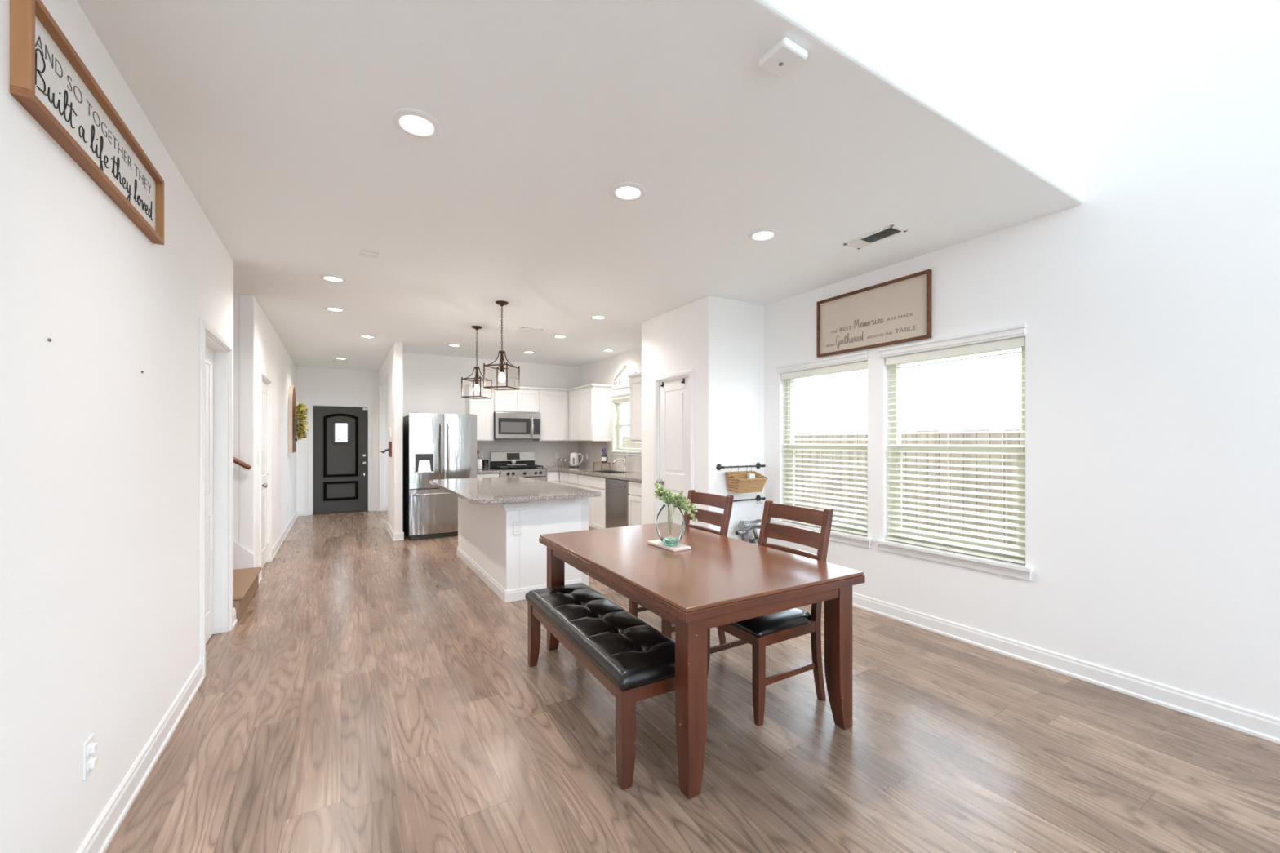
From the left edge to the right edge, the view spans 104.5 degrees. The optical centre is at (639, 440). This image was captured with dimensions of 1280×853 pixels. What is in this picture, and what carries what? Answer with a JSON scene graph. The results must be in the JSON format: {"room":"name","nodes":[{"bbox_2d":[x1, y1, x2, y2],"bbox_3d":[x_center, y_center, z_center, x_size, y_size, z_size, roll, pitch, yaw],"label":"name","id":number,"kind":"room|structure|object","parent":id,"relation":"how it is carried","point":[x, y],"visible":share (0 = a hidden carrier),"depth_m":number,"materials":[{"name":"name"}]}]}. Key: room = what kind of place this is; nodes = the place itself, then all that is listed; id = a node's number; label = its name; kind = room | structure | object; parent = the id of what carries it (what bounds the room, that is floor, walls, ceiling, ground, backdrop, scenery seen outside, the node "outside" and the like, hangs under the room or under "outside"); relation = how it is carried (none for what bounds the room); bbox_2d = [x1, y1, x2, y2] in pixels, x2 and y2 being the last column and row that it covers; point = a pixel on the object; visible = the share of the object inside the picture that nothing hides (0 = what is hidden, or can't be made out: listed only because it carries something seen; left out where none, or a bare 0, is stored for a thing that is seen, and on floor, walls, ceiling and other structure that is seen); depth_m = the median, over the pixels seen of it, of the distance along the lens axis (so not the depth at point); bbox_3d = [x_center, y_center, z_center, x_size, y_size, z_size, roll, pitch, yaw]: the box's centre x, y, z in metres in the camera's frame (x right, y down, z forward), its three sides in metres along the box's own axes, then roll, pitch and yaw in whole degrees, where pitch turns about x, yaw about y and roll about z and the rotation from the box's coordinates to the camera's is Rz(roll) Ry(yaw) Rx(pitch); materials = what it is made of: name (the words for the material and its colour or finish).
{"room":"dining room","nodes":[
{"label":"dining room","id":0,"kind":"room"},
{"bbox_2d":[0,0,296,852],"bbox_3d":[-2.331,0.004,2.398,0.120,2.740,15.715,0,0,-31],"label":"wall","id":1,"kind":"structure","parent":0,"point":[100,454],"depth_m":1.65,"materials":[{"name":"paint"}]},
{"bbox_2d":[9,0,164,244],"bbox_3d":[-1.812,-0.994,1.689,0.036,0.280,1.085,0,0,-31],"label":"wall sign","id":2,"kind":"object","parent":1,"relation":"attached to","point":[48,77],"visible":1,"depth_m":1.49,"materials":[{"name":"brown wood"}]},
{"bbox_2d":[82,733,97,781],"bbox_3d":[-1.764,1.014,1.593,0.020,0.116,0.070,0,0,-31],"label":"wall outlet","id":3,"kind":"object","parent":1,"relation":"attached to","point":[89,747],"visible":1,"depth_m":1.58,"materials":[{"name":"white plastic"}]},
{"bbox_2d":[87,742,93,755],"bbox_3d":[-1.766,0.990,1.591,0.003,0.028,0.034,0,0,-31],"label":"receptacle","id":4,"kind":"object","parent":3,"relation":"attached to","point":[90,744],"depth_m":1.58,"materials":[{"name":"white plastic"}]},
{"bbox_2d":[87,756,93,771],"bbox_3d":[-1.766,1.038,1.591,0.003,0.028,0.034,0,0,-31],"label":"receptacle","id":5,"kind":"object","parent":3,"relation":"attached to","point":[90,759],"depth_m":1.58,"materials":[{"name":"white plastic"}]},
{"bbox_2d":[76,607,237,852],"bbox_3d":[-0.696,1.320,-0.291,0.141,0.108,9.421,0,0,-31],"label":"baseboard","id":6,"kind":"structure","parent":1,"relation":"attached to","point":[101,834],"depth_m":1.96,"materials":[{"name":"paint"}]},
{"bbox_2d":[205,346,213,644],"bbox_3d":[-2.845,0.364,3.181,0.035,1.996,0.757,0,0,-31],"label":"door","id":7,"kind":"structure","parent":1,"relation":"in","point":[209,353],"depth_m":3.42,"materials":[{"name":"paint"}]},
{"bbox_2d":[199,318,232,677],"bbox_3d":[-2.802,0.334,3.207,0.130,2.080,0.906,0,0,-31],"label":"trim","id":8,"kind":"structure","parent":1,"relation":"attached to","point":[209,337],"depth_m":3.53,"materials":[{"name":"paint"}]},
{"bbox_2d":[258,368,271,578],"bbox_3d":[-4.038,0.329,5.254,0.130,2.090,0.910,0,0,-31],"label":"trim","id":9,"kind":"structure","parent":1,"relation":"attached to","point":[263,376],"depth_m":5.60,"materials":[{"name":"paint"}]},
{"bbox_2d":[262,380,269,568],"bbox_3d":[-4.003,0.360,5.281,0.108,2.003,0.770,0,0,-31],"label":"door","id":10,"kind":"structure","parent":1,"relation":"in","point":[265,401],"depth_m":5.44,"materials":[{"name":"paint"}]},
{"bbox_2d":[258,510,297,583],"bbox_3d":[-4.942,1.320,6.861,0.021,0.108,5.135,0,0,-31],"label":"baseboard","id":11,"kind":"structure","parent":1,"relation":"attached to","point":[277,544],"depth_m":6.71,"materials":[{"name":"paint"}]},
{"bbox_2d":[288,386,296,453],"bbox_3d":[-5.546,-0.341,7.895,0.053,1.070,0.750,0,0,-31],"label":"decoration","id":12,"kind":"object","parent":1,"relation":"attached to","point":[291,394],"visible":0.98,"depth_m":7.62,"materials":[{"name":"brown wood"}]},
{"bbox_2d":[293,403,308,441],"bbox_3d":[-5.436,-0.303,7.954,0.192,0.645,0.442,0,0,-31],"label":"wreath","id":13,"kind":"object","parent":12,"relation":"hanging from","point":[300,411],"visible":1,"depth_m":7.88,"materials":[{"name":"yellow plant"}]},
{"bbox_2d":[233,293,238,543],"bbox_3d":[-5.207,0.004,3.772,3.383,2.740,0.120,0,0,-31],"label":"wall","id":14,"kind":"structure","parent":0,"point":[235,295],"depth_m":4.59,"materials":[{"name":"paint"}]},
{"bbox_2d":[233,457,251,470],"bbox_3d":[-4.516,-0.462,4.073,2.101,1.464,0.085,0,0,-31],"label":"handrail","id":15,"kind":"object","parent":14,"relation":"attached to","point":[245,465],"visible":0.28,"depth_m":4.55,"materials":[{"name":"brown wood"}]},
{"bbox_2d":[296,366,387,510],"bbox_3d":[-4.898,0.004,9.957,3.297,2.740,0.120,0,0,-31],"label":"wall","id":16,"kind":"structure","parent":0,"point":[317,384],"depth_m":9.36,"materials":[{"name":"paint"}]},
{"bbox_2d":[308,401,372,515],"bbox_3d":[-5.705,0.327,9.453,1.030,2.095,0.128,0,0,-31],"label":"trim","id":17,"kind":"structure","parent":16,"relation":"attached to","point":[310,403],"depth_m":9.28,"materials":[{"name":"paint"}]},
{"bbox_2d":[313,405,368,513],"bbox_3d":[-5.696,0.354,9.438,0.894,2.010,0.113,0,0,-31],"label":"door","id":18,"kind":"structure","parent":16,"relation":"in","point":[340,468],"depth_m":9.44,"materials":[{"name":"wood"}]},
{"bbox_2d":[312,510,368,515],"bbox_3d":[-5.710,1.367,9.461,0.920,0.014,0.130,0,0,-31],"label":"trim","id":19,"kind":"structure","parent":16,"relation":"attached to","point":[364,510],"depth_m":9.42,"materials":[{"name":"brown wood"}]},
{"bbox_2d":[297,504,387,515],"bbox_3d":[-4.904,1.320,9.870,3.197,0.108,0.021,0,0,-31],"label":"baseboard","id":20,"kind":"structure","parent":16,"relation":"attached to","point":[375,508],"depth_m":9.12,"materials":[{"name":"paint"}]},
{"bbox_2d":[378,342,403,533],"bbox_3d":[-4.216,0.004,8.306,0.110,2.740,3.410,0,0,-31],"label":"wall","id":21,"kind":"structure","parent":0,"point":[391,371],"depth_m":6.88,"materials":[{"name":"paint"}]},
{"bbox_2d":[380,441,391,457],"bbox_3d":[-3.726,0.124,7.259,0.132,0.220,0.320,0,0,-31],"label":"key rack","id":22,"kind":"object","parent":21,"relation":"attached to","point":[389,449],"visible":1,"depth_m":7.18,"materials":[{"name":"wood"}]},
{"bbox_2d":[377,505,404,541],"bbox_3d":[-4.216,1.320,8.294,0.139,0.108,3.431,0,0,-31],"label":"baseboard","id":23,"kind":"structure","parent":21,"relation":"attached to","point":[397,535],"depth_m":6.86,"materials":[{"name":"paint"}]},
{"bbox_2d":[403,352,578,466],"bbox_3d":[-2.400,0.004,8.479,3.179,2.740,0.120,0,0,-31],"label":"wall","id":24,"kind":"structure","parent":0,"point":[432,384],"depth_m":8.01,"materials":[{"name":"paint"}]},
{"bbox_2d":[465,383,493,440],"bbox_3d":[-2.616,-0.454,8.079,0.386,0.915,0.338,0,0,-31],"label":"upper cabinet","id":25,"kind":"object","parent":24,"relation":"attached to","point":[483,409],"visible":0.56,"depth_m":7.97,"materials":[{"name":"paint"}]},
{"bbox_2d":[493,384,539,413],"bbox_3d":[-2.124,-0.691,8.377,0.760,0.440,0.338,0,0,-31],"label":"upper cabinet","id":26,"kind":"object","parent":24,"relation":"attached to","point":[525,400],"visible":0.85,"depth_m":8.25,"materials":[{"name":"paint"}]},
{"bbox_2d":[493,412,540,439],"bbox_3d":[-2.090,-0.246,8.320,0.758,0.443,0.469,0,0,-31],"label":"microwave","id":27,"kind":"object","parent":26,"relation":"attached to","point":[507,425],"visible":0.97,"depth_m":8.16,"materials":[{"name":"grey metal"}]},
{"bbox_2d":[476,440,578,468],"bbox_3d":[-1.999,0.231,8.646,2.021,0.464,0.008,0,0,-31],"label":"tiled wall","id":28,"kind":"structure","parent":24,"relation":"attached to","point":[544,451],"depth_m":8.78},
{"bbox_2d":[533,387,568,440],"bbox_3d":[-1.565,-0.454,8.713,0.540,0.915,0.338,0,0,-31],"label":"upper cabinet","id":29,"kind":"object","parent":24,"relation":"attached to","point":[553,402],"visible":0.89,"depth_m":8.58,"materials":[{"name":"paint"}]},
{"bbox_2d":[76,0,1084,371],"bbox_3d":[-3.303,-1.416,5.198,8.116,0.100,10.085,0,0,-31],"label":"ceiling","id":30,"kind":"structure","parent":0,"point":[275,116],"depth_m":2.37,"materials":[{"name":"paint"}]},
{"bbox_2d":[319,274,346,282],"bbox_3d":[-2.574,-1.360,4.155,0.196,0.012,0.196,0,0,-31],"label":"recessed light","id":31,"kind":"object","parent":30,"relation":"in","point":[330,277],"visible":1,"depth_m":4.14,"materials":[{"name":"white"}]},
{"bbox_2d":[324,306,346,311],"bbox_3d":[-3.152,-1.360,5.116,0.196,0.012,0.196,0,0,-31],"label":"recessed light","id":32,"kind":"object","parent":30,"relation":"in","point":[334,308],"visible":1,"depth_m":5.10,"materials":[{"name":"white"}]},
{"bbox_2d":[360,250,378,257],"bbox_3d":[-1.972,-1.357,3.607,0.120,0.018,0.065,0,0,-31],"label":"sensor","id":33,"kind":"object","parent":30,"relation":"attached to","point":[362,253],"visible":1,"depth_m":3.59,"materials":[{"name":"white plastic"}]},
{"bbox_2d":[391,107,441,137],"bbox_3d":[-0.959,-1.360,2.129,0.196,0.012,0.196,0,0,-31],"label":"recessed light","id":34,"kind":"object","parent":30,"relation":"in","point":[415,122],"visible":1,"depth_m":2.12,"materials":[{"name":"white"}]},
{"bbox_2d":[461,325,492,399],"bbox_3d":[-1.953,-0.939,5.928,0.256,0.853,0.256,0,0,14],"label":"pendant light","id":35,"kind":"object","parent":30,"relation":"hanging from","point":[476,388],"visible":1,"depth_m":5.91,"materials":[{"name":"brown"}]},
{"bbox_2d":[475,368,478,384],"bbox_3d":[-1.953,-0.768,5.928,0.040,0.195,0.040,0,0,-31],"label":"socket","id":36,"kind":"object","parent":35,"relation":"attached to","point":[477,371],"depth_m":5.92,"materials":[{"name":"brown metal"}]},
{"bbox_2d":[483,300,519,390],"bbox_3d":[-1.363,-0.939,4.886,0.256,0.853,0.256,0,0,14],"label":"pendant light","id":37,"kind":"object","parent":30,"relation":"hanging from","point":[513,373],"visible":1,"depth_m":4.87,"materials":[{"name":"brown metal"}]},
{"bbox_2d":[499,353,503,373],"bbox_3d":[-1.363,-0.768,4.886,0.040,0.195,0.040,0,0,-31],"label":"socket","id":38,"kind":"object","parent":37,"relation":"attached to","point":[501,367],"depth_m":4.87,"materials":[{"name":"brown metal"}]},
{"bbox_2d":[517,327,542,333],"bbox_3d":[-1.345,-1.361,6.080,0.260,0.009,0.180,0,0,-31],"label":"ceiling vent","id":39,"kind":"object","parent":30,"relation":"in","point":[524,329],"visible":1,"depth_m":6.08,"materials":[{"name":"white plastic"}]},
{"bbox_2d":[589,314,607,319],"bbox_3d":[-0.461,-1.360,5.451,0.196,0.012,0.196,0,0,-31],"label":"recessed light","id":40,"kind":"object","parent":30,"relation":"in","point":[598,317],"visible":1,"depth_m":5.43,"materials":[{"name":"white"}]},
{"bbox_2d":[609,182,645,200],"bbox_3d":[-0.065,-1.360,2.709,0.196,0.012,0.196,0,0,-31],"label":"recessed light","id":41,"kind":"object","parent":30,"relation":"in","point":[624,191],"visible":1,"depth_m":2.70,"materials":[{"name":"white"}]},
{"bbox_2d":[747,227,778,241],"bbox_3d":[0.814,-1.360,3.275,0.196,0.012,0.196,0,0,-31],"label":"recessed light","id":42,"kind":"object","parent":30,"relation":"in","point":[765,233],"visible":1,"depth_m":3.26,"materials":[{"name":"white"}]},
{"bbox_2d":[759,36,808,78],"bbox_3d":[0.505,-1.347,1.747,0.126,0.038,0.126,0,0,-33],"label":"smoke detector","id":43,"kind":"object","parent":30,"relation":"attached to","point":[784,56],"visible":1,"depth_m":1.73,"materials":[{"name":"white plastic"}]},
{"bbox_2d":[843,224,907,249],"bbox_3d":[1.571,-1.361,3.319,0.170,0.009,0.360,0,0,-31],"label":"ceiling vent","id":44,"kind":"object","parent":30,"relation":"in","point":[890,231],"visible":1,"depth_m":3.30,"materials":[{"name":"white plastic"}]},
{"bbox_2d":[578,347,641,456],"bbox_3d":[-0.121,0.004,7.635,0.150,2.740,3.679,0,0,-31],"label":"wall","id":45,"kind":"structure","parent":0,"point":[603,371],"depth_m":8.03,"materials":[{"name":"paint"}]},
{"bbox_2d":[568,383,612,440],"bbox_3d":[-0.870,-0.454,8.380,0.359,0.915,1.008,0,0,-31],"label":"upper cabinet","id":46,"kind":"object","parent":45,"relation":"attached to","point":[589,405],"visible":1,"depth_m":8.04,"materials":[{"name":"paint"}]},
{"bbox_2d":[578,440,641,472],"bbox_3d":[-0.213,0.231,7.633,0.008,0.464,3.571,0,0,-31],"label":"tiled wall","id":47,"kind":"structure","parent":45,"relation":"attached to","point":[593,448],"depth_m":8.28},
{"bbox_2d":[610,392,641,456],"bbox_3d":[-0.113,-0.252,7.582,0.170,0.952,1.140,0,0,-31],"label":"window","id":48,"kind":"structure","parent":45,"relation":"in","point":[624,395],"depth_m":7.88,"materials":[{"name":"plastic"}]},
{"bbox_2d":[613,398,641,451],"bbox_3d":[-0.124,-0.248,7.576,0.055,0.815,1.040,0,0,-31],"label":"window blind","id":49,"kind":"object","parent":48,"relation":"attached to","point":[625,400],"visible":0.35,"depth_m":7.77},
{"bbox_2d":[613,364,640,389],"bbox_3d":[-0.216,-1.005,7.614,0.027,0.348,0.860,0,0,-31],"label":"sign","id":50,"kind":"object","parent":45,"relation":"attached to","point":[623,381],"visible":0.76,"depth_m":7.71,"materials":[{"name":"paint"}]},
{"bbox_2d":[627,372,641,440],"bbox_3d":[0.267,-0.454,6.496,0.359,0.915,1.123,0,0,-31],"label":"upper cabinet","id":51,"kind":"object","parent":45,"relation":"attached to","point":[635,382],"visible":0.24,"depth_m":6.73,"materials":[{"name":"paint"}]},
{"bbox_2d":[641,295,716,530],"bbox_3d":[0.376,0.004,5.191,0.111,2.740,1.220,0,0,-31],"label":"wall","id":52,"kind":"structure","parent":0,"point":[682,338],"depth_m":4.90,"materials":[{"name":"paint"}]},
{"bbox_2d":[656,377,688,524],"bbox_3d":[0.345,0.364,5.137,0.108,1.996,0.570,0,0,-31],"label":"door","id":53,"kind":"structure","parent":52,"relation":"in","point":[674,394],"depth_m":5.16,"materials":[{"name":"paint"}]},
{"bbox_2d":[653,368,693,524],"bbox_3d":[0.380,0.334,5.164,0.130,2.080,0.710,0,0,-31],"label":"trim","id":54,"kind":"structure","parent":52,"relation":"attached to","point":[689,373],"depth_m":5.23,"materials":[{"name":"paint"}]},
{"bbox_2d":[104,510,1279,852],"bbox_3d":[-1.788,1.434,2.688,8.116,0.120,15.950,0,0,-31],"label":"floor","id":55,"kind":"structure","parent":0,"point":[371,693],"depth_m":2.22,"materials":[{"name":"brown wood"}]},
{"bbox_2d":[233,541,262,620],"bbox_3d":[-4.768,0.174,3.348,3.425,2.400,1.054,0,0,-31],"label":"staircase","id":56,"kind":"structure","parent":55,"relation":"on","point":[246,576],"depth_m":4.37,"materials":[{"name":"beige carpet"}]},
{"bbox_2d":[403,413,476,540],"bbox_3d":[-2.984,0.492,7.368,0.905,1.763,0.959,0,0,-31],"label":"refrigerator","id":57,"kind":"object","parent":55,"relation":"on","point":[436,446],"visible":0.88,"depth_m":6.98,"materials":[{"name":"grey metal"}]},
{"bbox_2d":[476,472,499,477],"bbox_3d":[-2.535,0.938,7.947,0.383,0.873,0.648,0,0,-31],"label":"base cabinet","id":58,"kind":"object","parent":55,"relation":"on","point":[493,474],"visible":0.04,"depth_m":7.69,"materials":[{"name":"paint"}]},
{"bbox_2d":[476,468,499,473],"bbox_3d":[-2.528,0.482,7.937,0.383,0.036,0.673,0,0,-31],"label":"countertop","id":59,"kind":"structure","parent":58,"relation":"on","point":[489,470],"depth_m":7.71,"materials":[{"name":"stone"}]},
{"bbox_2d":[476,458,482,469],"bbox_3d":[-2.600,0.380,7.985,0.112,0.168,0.112,0,0,-31],"label":"utensil crock","id":60,"kind":"object","parent":59,"relation":"on","point":[479,462],"visible":0.73,"depth_m":7.94,"materials":[{"name":"white ceramic"}]},
{"bbox_2d":[482,459,488,469],"bbox_3d":[-2.540,0.389,8.138,0.100,0.150,0.100,0,0,-31],"label":"glass canister","id":61,"kind":"object","parent":59,"relation":"on","point":[485,462],"visible":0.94,"depth_m":8.10,"materials":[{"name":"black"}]},
{"bbox_2d":[489,451,546,481],"bbox_3d":[-2.014,0.764,8.206,0.762,1.160,0.726,0,0,-31],"label":"gas range","id":62,"kind":"object","parent":55,"relation":"on","point":[497,459],"visible":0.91,"depth_m":8.27,"materials":[{"name":"grey metal"}]},
{"bbox_2d":[503,463,526,466],"bbox_3d":[-2.091,0.401,8.293,0.330,0.023,0.240,0,0,-31],"label":"tray","id":63,"kind":"object","parent":62,"relation":"on","point":[506,464],"visible":1,"depth_m":8.22,"materials":[{"name":"silver metal"}]},
{"bbox_2d":[491,466,542,470],"bbox_3d":[-2.022,0.463,8.220,0.762,0.013,0.574,0,0,-31],"label":"cooktop","id":64,"kind":"object","parent":62,"relation":"in","point":[492,468],"depth_m":8.03,"materials":[{"name":"black metal"}]},
{"bbox_2d":[456,497,588,602],"bbox_3d":[-1.340,0.938,5.280,0.808,0.873,2.073,0,0,-31],"label":"kitchen island","id":65,"kind":"object","parent":55,"relation":"on","point":[512,566],"visible":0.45,"depth_m":4.43,"materials":[{"name":"paint"}]},
{"bbox_2d":[429,476,600,503],"bbox_3d":[-1.435,0.482,5.175,1.120,0.036,2.375,0,0,-31],"label":"island countertop","id":66,"kind":"structure","parent":65,"relation":"on","point":[500,489],"depth_m":4.66,"materials":[{"name":"stone"}]},
{"bbox_2d":[513,520,521,535],"bbox_3d":[-1.053,0.751,4.263,0.070,0.116,0.008,0,0,-31],"label":"wall outlet","id":67,"kind":"object","parent":65,"relation":"attached to","point":[517,525],"visible":1,"depth_m":4.26,"materials":[{"name":"white plastic"}]},
{"bbox_2d":[546,471,559,484],"bbox_3d":[-1.338,0.938,8.670,0.862,0.873,0.648,0,0,-31],"label":"base cabinet","id":68,"kind":"object","parent":55,"relation":"on","point":[553,477],"visible":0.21,"depth_m":8.23,"materials":[{"name":"paint"}]},
{"bbox_2d":[560,471,578,488],"bbox_3d":[-0.878,0.938,8.117,0.645,0.873,0.765,0,0,-31],"label":"base cabinet","id":69,"kind":"object","parent":55,"relation":"on","point":[571,479],"visible":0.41,"depth_m":7.91,"materials":[{"name":"paint"}]},
{"bbox_2d":[577,473,607,529],"bbox_3d":[-0.439,0.938,7.390,0.645,0.873,0.928,0,0,-31],"label":"base cabinet","id":70,"kind":"object","parent":55,"relation":"on","point":[597,505],"visible":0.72,"depth_m":7.09,"materials":[{"name":"paint"}]},
{"bbox_2d":[524,582,675,790],"bbox_3d":[-0.220,1.137,2.583,0.390,0.475,1.284,0,0,-30],"label":"bench","id":71,"kind":"object","parent":55,"relation":"on","point":[633,660],"visible":0.91,"depth_m":2.23,"materials":[{"name":"black leather"}]},
{"bbox_2d":[524,582,675,691],"bbox_3d":[-0.220,0.941,2.583,0.390,0.083,1.284,0,0,-30],"label":"cushion","id":72,"kind":"object","parent":71,"relation":"on","point":[633,655],"depth_m":2.32,"materials":[{"name":"black leather"}]},
{"bbox_2d":[605,477,629,528],"bbox_3d":[-0.074,0.942,6.708,0.606,0.865,0.606,0,0,-31],"label":"dishwasher","id":73,"kind":"object","parent":55,"relation":"on","point":[617,494],"visible":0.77,"depth_m":6.54,"materials":[{"name":"grey metal"}]},
{"bbox_2d":[628,480,641,525],"bbox_3d":[0.277,0.938,6.203,0.645,0.873,0.609,0,0,-31],"label":"base cabinet","id":74,"kind":"object","parent":55,"relation":"on","point":[634,487],"visible":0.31,"depth_m":6.15,"materials":[{"name":"paint"}]},
{"bbox_2d":[537,466,641,482],"bbox_3d":[-0.582,0.482,7.416,0.862,0.036,3.576,0,0,-31],"label":"countertop","id":75,"kind":"structure","parent":74,"relation":"on","point":[633,476],"depth_m":7.32,"materials":[{"name":"stone"}]},
{"bbox_2d":[568,452,582,467],"bbox_3d":[-1.141,0.335,8.744,0.233,0.258,0.178,0,0,-31],"label":"electric kettle","id":76,"kind":"object","parent":75,"relation":"on","point":[574,460],"visible":0.98,"depth_m":8.68,"materials":[{"name":"white plastic"}]},
{"bbox_2d":[592,462,610,470],"bbox_3d":[-0.614,0.404,7.946,0.160,0.122,0.326,0,0,-31],"label":"wooden riser","id":77,"kind":"object","parent":75,"relation":"on","point":[601,463],"visible":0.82,"depth_m":7.86,"materials":[{"name":"brown wood"}]},
{"bbox_2d":[600,449,607,462],"bbox_3d":[-0.568,0.243,7.868,0.108,0.200,0.106,0,0,-31],"label":"soap bottle","id":78,"kind":"object","parent":77,"relation":"on","point":[604,456],"visible":1,"depth_m":7.83,"materials":[{"name":"black plastic"}]},
{"bbox_2d":[587,470,630,474],"bbox_3d":[-0.470,0.566,7.378,0.426,0.216,0.766,0,0,-31],"label":"sink","id":79,"kind":"object","parent":75,"relation":"in","point":[607,472],"visible":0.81,"depth_m":7.63,"materials":[{"name":"metal"}]},
{"bbox_2d":[591,470,624,473],"bbox_3d":[-0.470,0.570,7.378,0.376,0.208,0.716,0,0,-31],"label":"basin","id":80,"kind":"object","parent":79,"relation":"in","point":[595,471],"depth_m":7.66,"materials":[{"name":"metal"}]},
{"bbox_2d":[612,451,626,471],"bbox_3d":[-0.304,0.312,7.469,0.229,0.302,0.059,0,0,9],"label":"faucet","id":81,"kind":"object","parent":75,"relation":"on","point":[616,460],"visible":1,"depth_m":7.44,"materials":[{"name":"silver metal"}]},
{"bbox_2d":[628,489,733,644],"bbox_3d":[0.279,0.870,3.397,0.566,1.008,0.474,0,0,-30],"label":"dining chair","id":82,"kind":"object","parent":55,"relation":"on","point":[722,520],"visible":0.31,"depth_m":3.44,"materials":[{"name":"brown wood"}]},
{"bbox_2d":[538,522,865,799],"bbox_3d":[0.200,1.000,2.834,1.044,0.748,1.690,0,0,-30],"label":"dining table","id":83,"kind":"object","parent":55,"relation":"on","point":[721,580],"visible":0.87,"depth_m":2.33,"materials":[{"name":"brown wood"}]},
{"bbox_2d":[647,539,691,551],"bbox_3d":[0.170,0.618,2.935,0.124,0.016,0.270,0,0,-33],"label":"serving board","id":84,"kind":"object","parent":83,"relation":"on","point":[679,547],"visible":0.76,"depth_m":2.87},
{"bbox_2d":[655,502,685,546],"bbox_3d":[0.179,0.488,2.906,0.183,0.241,0.172,0,0,-31],"label":"glass vase","id":85,"kind":"object","parent":84,"relation":"on","point":[670,541],"visible":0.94,"depth_m":2.92,"materials":[{"name":"teal"}]},
{"bbox_2d":[653,482,697,535],"bbox_3d":[0.212,0.401,2.908,0.280,0.308,0.133,0,0,-1],"label":"bouquet","id":86,"kind":"object","parent":85,"relation":"on","point":[667,496],"visible":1,"depth_m":2.89,"materials":[{"name":"green plant"}]},
{"bbox_2d":[706,500,833,726],"bbox_3d":[0.687,0.870,2.721,0.566,1.008,0.474,0,0,-31],"label":"dining chair","id":87,"kind":"object","parent":55,"relation":"on","point":[761,632],"visible":0.65,"depth_m":2.60,"materials":[{"name":"brown wood"}]},
{"bbox_2d":[716,296,764,544],"bbox_3d":[1.028,0.004,4.936,0.762,2.740,0.110,0,0,-31],"label":"wall","id":88,"kind":"structure","parent":0,"point":[740,324],"depth_m":4.84,"materials":[{"name":"paint"}]},
{"bbox_2d":[715,462,765,470],"bbox_3d":[0.985,0.249,4.804,0.610,0.060,0.072,0,0,-31],"label":"rail","id":89,"kind":"object","parent":88,"relation":"attached to","point":[757,465],"visible":1,"depth_m":4.76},
{"bbox_2d":[725,471,768,493],"bbox_3d":[1.016,0.393,4.713,0.360,0.197,0.198,0,0,-31],"label":"wicker basket","id":90,"kind":"object","parent":89,"relation":"hanging from","point":[736,482],"visible":0.99,"depth_m":4.67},
{"bbox_2d":[734,519,761,543],"bbox_3d":[1.033,0.877,4.773,0.330,0.235,0.175,0,0,-31],"label":"vacuum","id":91,"kind":"object","parent":88,"relation":"attached to","point":[747,530],"visible":0.84,"depth_m":4.71,"materials":[{"name":"grey plastic"}]},
{"bbox_2d":[733,495,765,502],"bbox_3d":[0.985,0.574,4.804,0.610,0.060,0.072,0,0,-31],"label":"rail","id":92,"kind":"object","parent":88,"relation":"attached to","point":[757,497],"visible":0.48,"depth_m":4.86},
{"bbox_2d":[812,0,1084,185],"bbox_3d":[0.641,-2.846,1.806,4.359,2.760,0.200,0,0,-31],"label":"wall","id":93,"kind":"structure","parent":0,"point":[1020,64],"depth_m":2.35,"materials":[{"name":"paint"}]},
{"bbox_2d":[764,0,1279,718],"bbox_3d":[3.442,-1.426,1.528,0.150,5.600,8.260,0,0,-31],"label":"wall","id":94,"kind":"structure","parent":0,"point":[1149,305],"depth_m":2.63,"materials":[{"name":"paint"}]},
{"bbox_2d":[773,351,872,547],"bbox_3d":[1.649,0.069,4.452,0.190,1.591,1.030,0,0,-31],"label":"window","id":95,"kind":"structure","parent":94,"relation":"in","point":[862,540],"depth_m":4.41,"materials":[{"name":"plastic"}]},
{"bbox_2d":[781,360,867,535],"bbox_3d":[1.638,0.061,4.446,0.071,1.431,0.924,0,0,-31],"label":"window blind","id":96,"kind":"object","parent":95,"relation":"attached to","point":[860,365],"visible":0.8,"depth_m":4.38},
{"bbox_2d":[816,269,931,357],"bbox_3d":[1.844,-0.992,3.999,0.034,0.492,0.987,0,0,-31],"label":"wall sign","id":97,"kind":"object","parent":94,"relation":"attached to","point":[898,310],"visible":1,"depth_m":3.94,"materials":[{"name":"brown wood"}]},
{"bbox_2d":[875,324,1034,580],"bbox_3d":[2.208,0.069,3.526,0.190,1.591,1.035,0,0,-31],"label":"window","id":98,"kind":"structure","parent":94,"relation":"in","point":[1011,569],"depth_m":3.48,"materials":[{"name":"plastic"}]},
{"bbox_2d":[885,337,1025,564],"bbox_3d":[2.197,0.061,3.519,0.071,1.431,0.929,0,0,-31],"label":"window blind","id":99,"kind":"object","parent":98,"relation":"attached to","point":[1002,344],"visible":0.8,"depth_m":3.46,"materials":[{"name":"plastic"}]},
{"bbox_2d":[852,592,1279,743],"bbox_3d":[3.374,1.320,1.476,0.021,0.108,8.240,0,0,-31],"label":"baseboard","id":100,"kind":"structure","parent":94,"relation":"attached to","point":[1246,721],"depth_m":2.79,"materials":[{"name":"paint"}]},
{"label":"outside","id":101,"kind":"structure","parent":0,"visible":0},
{"bbox_3d":[1.697,1.784,6.864,70.000,0.180,70.000,0,0,-31],"label":"lawn","id":102,"kind":"structure","parent":101,"visible":0},
{"bbox_2d":[622,429,1021,545],"bbox_3d":[3.434,0.780,6.754,0.060,1.828,20.016,0,0,-31],"label":"wooden fence","id":103,"kind":"object","parent":102,"relation":"on","point":[626,442],"visible":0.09,"depth_m":6.26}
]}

